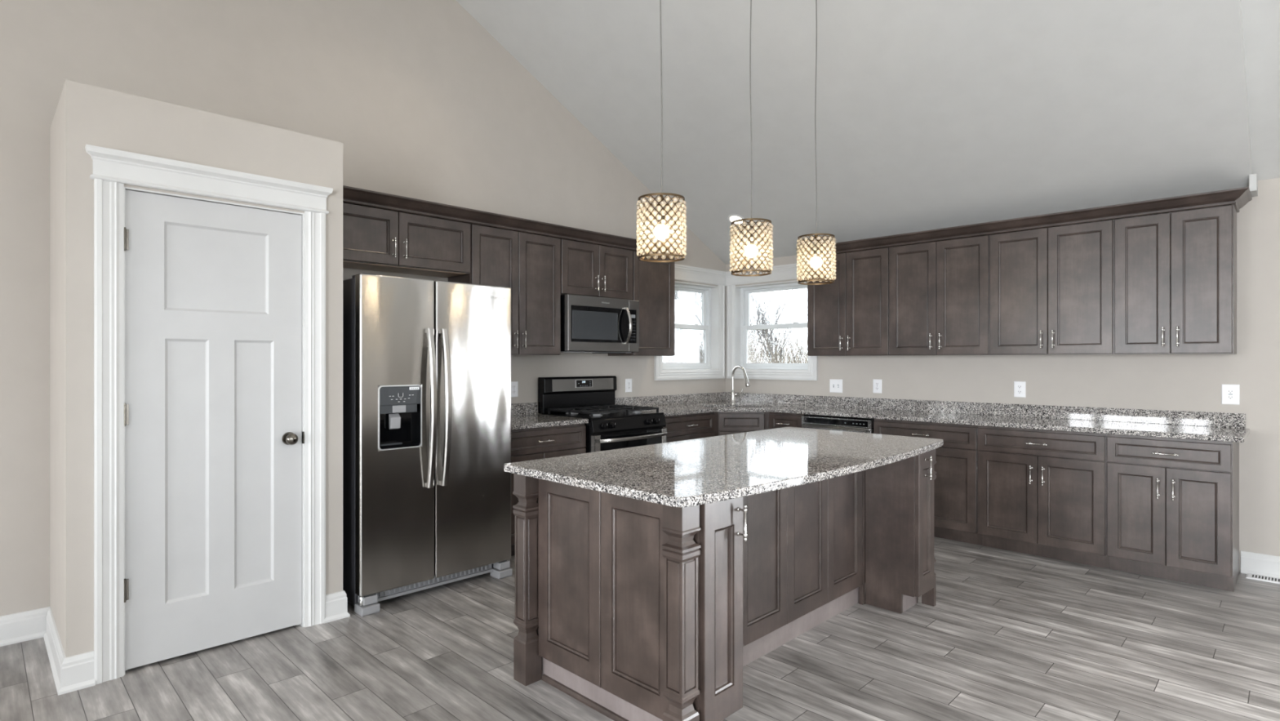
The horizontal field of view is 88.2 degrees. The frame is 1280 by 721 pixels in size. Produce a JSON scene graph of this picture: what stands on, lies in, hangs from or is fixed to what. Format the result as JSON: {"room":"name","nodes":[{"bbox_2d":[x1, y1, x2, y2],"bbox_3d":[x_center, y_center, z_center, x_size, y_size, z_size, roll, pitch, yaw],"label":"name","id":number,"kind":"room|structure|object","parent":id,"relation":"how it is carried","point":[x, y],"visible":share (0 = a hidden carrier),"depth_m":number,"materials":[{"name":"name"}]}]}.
{"room":"kitchen","nodes":[
{"label":"kitchen","id":0,"kind":"room"},
{"bbox_2d":[49,90,62,645],"bbox_3d":[-2.618,0.101,3.047,0.678,2.485,0.110,0,0,45],"label":"wall","id":1,"kind":"structure","parent":0,"point":[56,127],"depth_m":2.99,"materials":[{"name":"beige paint"}]},
{"bbox_2d":[43,608,95,695],"bbox_3d":[-2.573,1.275,2.970,0.789,0.136,0.116,0,0,45],"label":"baseboard","id":2,"kind":"structure","parent":1,"relation":"attached to","point":[77,672],"depth_m":2.72,"materials":[{"name":"white paint"}]},
{"bbox_2d":[62,80,342,657],"bbox_3d":[-1.987,0.101,3.119,0.115,2.485,1.101,0,0,45],"label":"wall","id":3,"kind":"structure","parent":0,"point":[95,116],"depth_m":2.79,"materials":[{"name":"beige paint"}]},
{"bbox_2d":[84,144,333,684],"bbox_3d":[-1.970,0.230,3.099,0.167,2.227,0.976,0,0,45],"label":"door","id":4,"kind":"structure","parent":3,"relation":"in","point":[210,314],"depth_m":3.04,"materials":[{"name":"white paint"}]},
{"bbox_2d":[324,590,350,622],"bbox_3d":[-1.584,1.275,3.439,0.046,0.136,0.130,0,0,45],"label":"baseboard","id":5,"kind":"structure","parent":3,"relation":"attached to","point":[336,603],"depth_m":3.43,"materials":[{"name":"white paint"}]},
{"bbox_2d":[0,0,725,616],"bbox_3d":[-2.610,-1.087,3.649,0.160,4.859,10.160,0,0,45],"label":"wall","id":6,"kind":"structure","parent":0,"point":[422,102],"depth_m":4.10,"materials":[{"name":"beige paint"}]},
{"bbox_2d":[0,606,49,646],"bbox_3d":[-4.506,1.275,1.608,0.026,0.136,4.591,0,0,45],"label":"baseboard","id":7,"kind":"structure","parent":6,"relation":"attached to","point":[15,628],"depth_m":3.17,"materials":[{"name":"white paint"}]},
{"bbox_2d":[342,202,470,277],"bbox_3d":[-1.623,-0.768,4.272,0.360,0.348,1.034,0,0,45],"label":"upper cabinet","id":8,"kind":"object","parent":6,"relation":"attached to","point":[375,239],"visible":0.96,"depth_m":4.21,"materials":[{"name":"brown wood"}]},
{"bbox_2d":[342,185,685,257],"bbox_3d":[-0.848,-0.982,5.029,0.394,0.080,3.202,0,0,45],"label":"crown molding","id":9,"kind":"structure","parent":8,"relation":"on","point":[351,195],"depth_m":4.58,"materials":[{"name":"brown wood"}]},
{"bbox_2d":[448,223,560,355],"bbox_3d":[-0.983,-0.492,4.917,0.360,0.900,0.780,0,0,45],"label":"upper cabinet","id":10,"kind":"object","parent":6,"relation":"attached to","point":[527,264],"visible":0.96,"depth_m":4.86,"materials":[{"name":"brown wood"}]},
{"bbox_2d":[511,381,518,396],"bbox_3d":[-0.985,0.225,5.165,0.008,0.122,0.080,0,0,45],"label":"wall outlet","id":11,"kind":"object","parent":6,"relation":"attached to","point":[514,384],"visible":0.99,"depth_m":5.17,"materials":[{"name":"white plastic"}]},
{"bbox_2d":[511,402,537,415],"bbox_3d":[-1.106,0.383,5.034,0.020,0.093,0.784,0,0,45],"label":"backsplash","id":12,"kind":"structure","parent":6,"relation":"attached to","point":[526,408],"depth_m":5.21,"materials":[{"name":"stone"}]},
{"bbox_2d":[560,238,632,299],"bbox_3d":[-0.433,-0.728,5.471,0.360,0.427,0.779,0,0,45],"label":"upper cabinet","id":13,"kind":"object","parent":6,"relation":"attached to","point":[588,269],"visible":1,"depth_m":5.34,"materials":[{"name":"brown wood"}]},
{"bbox_2d":[560,293,638,353],"bbox_3d":[-0.391,-0.282,5.439,0.462,0.449,0.766,0,0,45],"label":"microwave","id":14,"kind":"object","parent":13,"relation":"attached to","point":[588,324],"visible":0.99,"depth_m":5.28,"materials":[{"name":"silver metal"}]},
{"bbox_2d":[625,378,631,391],"bbox_3d":[-0.102,0.229,6.054,0.008,0.122,0.080,0,0,45],"label":"wall outlet","id":15,"kind":"object","parent":6,"relation":"attached to","point":[628,381],"visible":1,"depth_m":6.05,"materials":[{"name":"white plastic"}]},
{"bbox_2d":[608,250,674,355],"bbox_3d":[0.018,-0.492,5.950,0.323,0.900,0.535,0,0,45],"label":"upper cabinet","id":16,"kind":"object","parent":6,"relation":"attached to","point":[653,282],"visible":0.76,"depth_m":5.85,"materials":[{"name":"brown wood"}]},
{"bbox_2d":[614,391,725,406],"bbox_3d":[0.337,0.383,6.486,0.020,0.093,1.659,0,0,45],"label":"backsplash","id":17,"kind":"structure","parent":6,"relation":"attached to","point":[644,401],"depth_m":6.43,"materials":[{"name":"stone"}]},
{"bbox_2d":[654,263,725,380],"bbox_3d":[0.468,-0.377,6.716,0.195,1.135,1.150,0,0,45],"label":"window","id":18,"kind":"structure","parent":6,"relation":"in","point":[699,308],"depth_m":6.88,"materials":[{"name":"white paint"}]},
{"bbox_2d":[0,536,1279,720],"bbox_3d":[0.406,1.383,0.541,8.820,0.080,10.320,0,0,45],"label":"floor","id":19,"kind":"structure","parent":0,"point":[1007,635],"depth_m":2.88,"materials":[{"name":"grey wood"}]},
{"bbox_2d":[342,272,512,616],"bbox_3d":[-1.389,0.440,4.053,0.883,1.806,0.943,0,0,45],"label":"refrigerator","id":20,"kind":"object","parent":19,"relation":"on","point":[427,363],"visible":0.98,"depth_m":3.71,"materials":[{"name":"silver metal"}]},
{"bbox_2d":[380,404,417,413],"bbox_3d":[-1.329,0.265,3.629,0.026,0.044,0.210,0,0,45],"label":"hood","id":21,"kind":"object","parent":20,"relation":"attached to","point":[384,408],"depth_m":3.62,"materials":[{"name":"grey plastic"}]},
{"bbox_2d":[511,423,586,555],"bbox_3d":[-0.876,0.903,4.811,0.661,0.880,0.776,0,0,45],"label":"base cabinet","id":22,"kind":"object","parent":19,"relation":"on","point":[541,442],"visible":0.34,"depth_m":4.60,"materials":[{"name":"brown wood"}]},
{"bbox_2d":[511,402,588,430],"bbox_3d":[-0.884,0.399,4.813,0.647,0.125,0.784,0,0,45],"label":"countertop","id":23,"kind":"structure","parent":22,"relation":"on","point":[523,415],"depth_m":4.82,"materials":[{"name":"grey stone"}]},
{"bbox_2d":[537,375,667,453],"bbox_3d":[-0.276,0.739,5.331,0.751,1.208,0.788,0,0,45],"label":"gas range","id":24,"kind":"object","parent":19,"relation":"on","point":[611,425],"visible":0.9,"depth_m":5.29,"materials":[{"name":"black metal"}]},
{"bbox_2d":[541,410,663,421],"bbox_3d":[-0.297,0.436,5.352,0.612,0.023,0.788,0,0,45],"label":"cooktop","id":25,"kind":"object","parent":24,"relation":"in","point":[634,415],"depth_m":5.18,"materials":[{"name":"black ceramic"}]},
{"bbox_2d":[584,421,667,453],"bbox_3d":[-0.276,0.866,5.331,0.751,0.835,0.788,0,0,45],"label":"oven","id":26,"kind":"object","parent":24,"relation":"in","point":[600,435],"depth_m":5.03,"materials":[{"name":"silver metal"}]},
{"bbox_2d":[662,412,715,442],"bbox_3d":[0.225,0.903,5.919,0.661,0.880,0.699,0,0,45],"label":"base cabinet","id":27,"kind":"object","parent":19,"relation":"on","point":[698,425],"visible":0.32,"depth_m":5.72,"materials":[{"name":"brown wood"}]},
{"bbox_2d":[693,497,746,720],"bbox_3d":[0.200,0.902,2.366,0.327,0.881,0.231,0,0,45],"label":"base cabinet","id":28,"kind":"object","parent":19,"relation":"on","point":[720,535],"visible":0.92,"depth_m":2.28,"materials":[{"name":"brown wood"}]},
{"bbox_2d":[512,448,936,720],"bbox_3d":[0.546,0.902,3.208,0.942,0.882,2.124,0,0,45],"label":"kitchen island","id":29,"kind":"object","parent":19,"relation":"on","point":[606,584],"visible":0.73,"depth_m":2.66,"materials":[{"name":"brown wood"}]},
{"bbox_2d":[503,426,943,506],"bbox_3d":[0.571,0.445,3.147,1.062,0.032,2.180,0,0,45],"label":"island countertop","id":30,"kind":"structure","parent":29,"relation":"on","point":[715,468],"depth_m":2.73,"materials":[{"name":"stone"}]},
{"bbox_2d":[713,411,769,435],"bbox_3d":[0.917,0.902,6.404,0.959,0.881,0.959,0,0,45],"label":"base cabinet","id":31,"kind":"object","parent":19,"relation":"on","point":[726,422],"visible":0.12,"depth_m":5.99,"materials":[{"name":"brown wood"}]},
{"bbox_2d":[768,412,808,429],"bbox_3d":[1.486,0.903,6.048,0.344,0.880,0.661,0,0,45],"label":"base cabinet","id":32,"kind":"object","parent":19,"relation":"on","point":[776,420],"visible":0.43,"depth_m":5.85,"materials":[{"name":"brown wood"}]},
{"bbox_2d":[801,414,874,433],"bbox_3d":[1.821,0.907,5.685,0.632,0.872,0.666,0,0,45],"label":"dishwasher","id":33,"kind":"object","parent":19,"relation":"on","point":[858,424],"visible":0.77,"depth_m":5.46,"materials":[{"name":"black metal"}]},
{"bbox_2d":[865,449,933,613],"bbox_3d":[1.438,0.902,3.611,0.327,0.881,0.219,0,0,45],"label":"base cabinet","id":34,"kind":"object","parent":19,"relation":"on","point":[900,495],"visible":0.97,"depth_m":3.54,"materials":[{"name":"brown wood"}]},
{"bbox_2d":[873,418,982,545],"bbox_3d":[2.337,0.903,5.203,0.774,0.880,0.661,0,0,45],"label":"base cabinet","id":35,"kind":"object","parent":19,"relation":"on","point":[956,467],"visible":0.33,"depth_m":4.86,"materials":[{"name":"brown wood"}]},
{"bbox_2d":[977,425,1109,568],"bbox_3d":[2.883,0.903,4.660,0.763,0.880,0.661,0,0,45],"label":"base cabinet","id":36,"kind":"object","parent":19,"relation":"on","point":[1042,492],"visible":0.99,"depth_m":4.43,"materials":[{"name":"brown wood"}]},
{"bbox_2d":[1106,433,1239,591],"bbox_3d":[3.367,0.903,4.181,0.597,0.880,0.661,0,0,45],"label":"base cabinet","id":37,"kind":"object","parent":19,"relation":"on","point":[1173,504],"visible":1,"depth_m":3.96,"materials":[{"name":"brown wood"}]},
{"bbox_2d":[614,391,1249,442],"bbox_3d":[1.796,0.399,5.037,4.133,0.125,1.659,0,0,45],"label":"countertop","id":38,"kind":"structure","parent":37,"relation":"on","point":[1201,425],"depth_m":5.04,"materials":[{"name":"grey stone"}]},
{"bbox_2d":[729,364,750,404],"bbox_3d":[1.012,0.238,6.469,0.153,0.382,0.262,0,0,-35],"label":"kitchen faucet","id":39,"kind":"object","parent":38,"relation":"on","point":[733,394],"visible":1,"depth_m":6.50,"materials":[{"name":"silver metal"}]},
{"bbox_2d":[1245,573,1279,583],"bbox_3d":[3.884,1.339,4.014,0.300,0.008,0.110,0,0,45],"label":"floor vent","id":40,"kind":"object","parent":19,"relation":"in","point":[1263,578],"visible":1,"depth_m":4.05,"materials":[{"name":"white plastic"}]},
{"bbox_2d":[455,0,1253,264],"bbox_3d":[-1.137,-2.369,2.074,4.150,2.675,10.000,0,0,45],"label":"ceiling","id":41,"kind":"structure","parent":0,"point":[931,114],"depth_m":4.43,"materials":[{"name":"paint"}]},
{"bbox_2d":[638,0,684,262],"bbox_3d":[0.094,-1.631,2.913,0.220,2.369,0.220,0,0,-23],"label":"pendant light","id":42,"kind":"object","parent":41,"relation":"hanging from","point":[660,232],"visible":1,"depth_m":2.89,"materials":[{"name":"brown metal"}]},
{"bbox_2d":[657,212,665,225],"bbox_3d":[0.094,-0.622,2.913,0.032,0.058,0.032,0,0,45],"label":"socket","id":43,"kind":"object","parent":42,"relation":"attached to","point":[663,221],"depth_m":2.90,"materials":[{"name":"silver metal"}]},
{"bbox_2d":[727,213,745,225],"bbox_3d":[0.910,-1.328,6.241,0.155,0.079,0.172,0,0,-41],"label":"recessed light","id":44,"kind":"object","parent":41,"relation":"in","point":[732,217],"visible":0.72,"depth_m":6.23,"materials":[{"name":"white paint"}]},
{"bbox_2d":[731,0,771,276],"bbox_3d":[0.575,-1.459,3.414,0.220,2.024,0.220,0,0,22],"label":"pendant light","id":45,"kind":"object","parent":41,"relation":"hanging from","point":[751,250],"visible":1,"depth_m":3.40,"materials":[{"name":"brown metal"}]},
{"bbox_2d":[748,234,754,244],"bbox_3d":[0.575,-0.622,3.414,0.032,0.058,0.032,0,0,45],"label":"socket","id":46,"kind":"object","parent":45,"relation":"attached to","point":[751,238],"depth_m":3.40,"materials":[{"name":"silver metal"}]},
{"bbox_2d":[797,0,835,284],"bbox_3d":[1.015,-1.312,3.809,0.220,1.730,0.220,0,0,-23],"label":"pendant light","id":47,"kind":"object","parent":41,"relation":"hanging from","point":[815,262],"visible":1,"depth_m":3.80,"materials":[{"name":"brown metal"}]},
{"bbox_2d":[813,247,818,257],"bbox_3d":[1.015,-0.622,3.809,0.032,0.058,0.032,0,0,45],"label":"socket","id":48,"kind":"object","parent":47,"relation":"attached to","point":[815,255],"depth_m":3.80,"materials":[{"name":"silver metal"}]},
{"bbox_2d":[725,177,1279,571],"bbox_3d":[3.986,0.108,4.145,8.500,2.470,0.160,0,0,45],"label":"wall","id":49,"kind":"structure","parent":0,"point":[1168,382],"depth_m":4.46,"materials":[{"name":"beige paint"}]},
{"bbox_2d":[725,262,817,380],"bbox_3d":[1.367,-0.377,6.715,1.160,1.135,0.195,0,0,45],"label":"window","id":50,"kind":"structure","parent":49,"relation":"in","point":[738,298],"depth_m":6.86,"materials":[{"name":"white paint"}]},
{"bbox_2d":[829,378,842,392],"bbox_3d":[1.825,0.238,6.165,0.128,0.124,0.020,0,0,45],"label":"light switch","id":51,"kind":"object","parent":49,"relation":"attached to","point":[835,385],"visible":1,"depth_m":6.17,"materials":[{"name":"white plastic"}]},
{"bbox_2d":[807,247,902,355],"bbox_3d":[1.892,-0.492,5.857,0.764,0.900,0.360,0,0,45],"label":"upper cabinet","id":52,"kind":"object","parent":49,"relation":"attached to","point":[849,316],"visible":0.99,"depth_m":5.71,"materials":[{"name":"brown wood"}]},
{"bbox_2d":[795,186,1252,257],"bbox_3d":[2.638,-0.982,5.094,3.038,0.080,0.394,0,0,45],"label":"crown molding","id":53,"kind":"structure","parent":52,"relation":"on","point":[1239,197],"depth_m":4.60,"materials":[{"name":"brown wood"}]},
{"bbox_2d":[873,379,881,393],"bbox_3d":[2.113,0.229,5.887,0.080,0.122,0.008,0,0,45],"label":"wall outlet","id":54,"kind":"object","parent":49,"relation":"attached to","point":[877,383],"visible":1,"depth_m":5.88,"materials":[{"name":"white plastic"}]},
{"bbox_2d":[888,235,990,355],"bbox_3d":[2.437,-0.492,5.316,0.769,0.900,0.360,0,0,45],"label":"upper cabinet","id":55,"kind":"object","parent":49,"relation":"attached to","point":[940,291],"visible":0.99,"depth_m":5.19,"materials":[{"name":"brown wood"}]},
{"bbox_2d":[725,391,1245,428],"bbox_3d":[2.374,0.383,5.618,4.094,0.093,0.020,0,0,45],"label":"backsplash","id":56,"kind":"structure","parent":49,"relation":"attached to","point":[1105,414],"depth_m":5.06,"materials":[{"name":"stone"}]},
{"bbox_2d":[1013,381,1025,397],"bbox_3d":[2.921,0.222,5.085,0.080,0.122,0.008,0,0,45],"label":"wall outlet","id":57,"kind":"object","parent":49,"relation":"attached to","point":[1019,386],"visible":1,"depth_m":5.08,"materials":[{"name":"white plastic"}]},
{"bbox_2d":[990,219,1114,355],"bbox_3d":[2.982,-0.492,4.775,0.766,0.900,0.360,0,0,45],"label":"upper cabinet","id":58,"kind":"object","parent":49,"relation":"attached to","point":[1052,288],"visible":1,"depth_m":4.64,"materials":[{"name":"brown wood"}]},
{"bbox_2d":[1114,204,1236,354],"bbox_3d":[3.466,-0.492,4.294,0.595,0.900,0.360,0,0,45],"label":"upper cabinet","id":59,"kind":"object","parent":49,"relation":"attached to","point":[1175,273],"visible":1,"depth_m":4.17,"materials":[{"name":"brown wood"}]},
{"bbox_2d":[1221,384,1239,404],"bbox_3d":[3.779,0.217,4.231,0.086,0.128,0.010,0,0,45],"label":"wall outlet","id":60,"kind":"object","parent":49,"relation":"attached to","point":[1230,393],"visible":1,"depth_m":4.23,"materials":[{"name":"white plastic"}]},
{"bbox_2d":[1248,173,1257,196],"bbox_3d":[3.792,-1.080,4.085,0.033,0.102,0.200,0,0,45],"label":"trim","id":61,"kind":"structure","parent":49,"relation":"attached to","point":[1253,180],"depth_m":4.02,"materials":[{"name":"paint"}]},
{"bbox_2d":[1240,550,1279,578],"bbox_3d":[4.407,1.275,3.596,1.688,0.136,0.026,0,0,45],"label":"baseboard","id":62,"kind":"structure","parent":49,"relation":"attached to","point":[1256,563],"depth_m":4.13,"materials":[{"name":"white paint"}]},
{"bbox_2d":[1240,0,1279,180],"bbox_3d":[1.878,-2.429,-0.921,4.350,2.605,10.000,0,0,45],"label":"ceiling","id":63,"kind":"structure","parent":0,"point":[1260,18],"depth_m":3.57,"materials":[{"name":"paint"}]},
{"label":"outside","id":64,"kind":"structure","parent":0,"visible":0},
{"bbox_3d":[0.914,1.903,7.083,80.000,0.120,80.000,0,0,45],"label":"ground","id":65,"kind":"structure","parent":64,"visible":0},
{"bbox_2d":[747,292,767,345],"bbox_3d":[1.696,-0.688,16.228,2.626,5.085,2.839,0,0,-18],"label":"bare tree","id":66,"kind":"object","parent":65,"relation":"on","point":[757,292],"visible":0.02,"depth_m":15.65,"materials":[{"name":"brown plant"}]},
{"bbox_2d":[747,302,782,359],"bbox_3d":[2.866,0.073,19.076,1.881,3.567,1.885,0,0,-19],"label":"bare tree","id":67,"kind":"object","parent":65,"relation":"on","point":[764,303],"visible":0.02,"depth_m":18.83,"materials":[{"name":"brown plant"}]},
{"bbox_2d":[747,289,786,362],"bbox_3d":[3.598,-0.535,21.483,2.827,4.779,2.129,0,0,-45],"label":"bare tree","id":68,"kind":"object","parent":65,"relation":"on","point":[785,290],"visible":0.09,"depth_m":21.43,"materials":[{"name":"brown plant"}]},
{"bbox_2d":[747,288,806,363],"bbox_3d":[3.436,-0.594,17.835,2.897,4.897,2.181,0,0,-7],"label":"bare tree","id":69,"kind":"object","parent":65,"relation":"on","point":[796,290],"visible":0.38,"depth_m":17.77,"materials":[{"name":"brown plant"}]},
{"bbox_2d":[747,288,807,363],"bbox_3d":[3.343,-0.119,16.212,2.333,3.944,1.756,0,0,-12],"label":"bare tree","id":70,"kind":"object","parent":65,"relation":"on","point":[759,313],"visible":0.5,"depth_m":16.16,"materials":[{"name":"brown plant"}]},
{"bbox_2d":[747,328,808,363],"bbox_3d":[1.069,0.569,17.532,15.612,2.554,10.774,0,0,4],"label":"dry brush","id":71,"kind":"object","parent":65,"relation":"on","point":[796,351],"visible":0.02,"depth_m":14.76,"materials":[{"name":"plant"}]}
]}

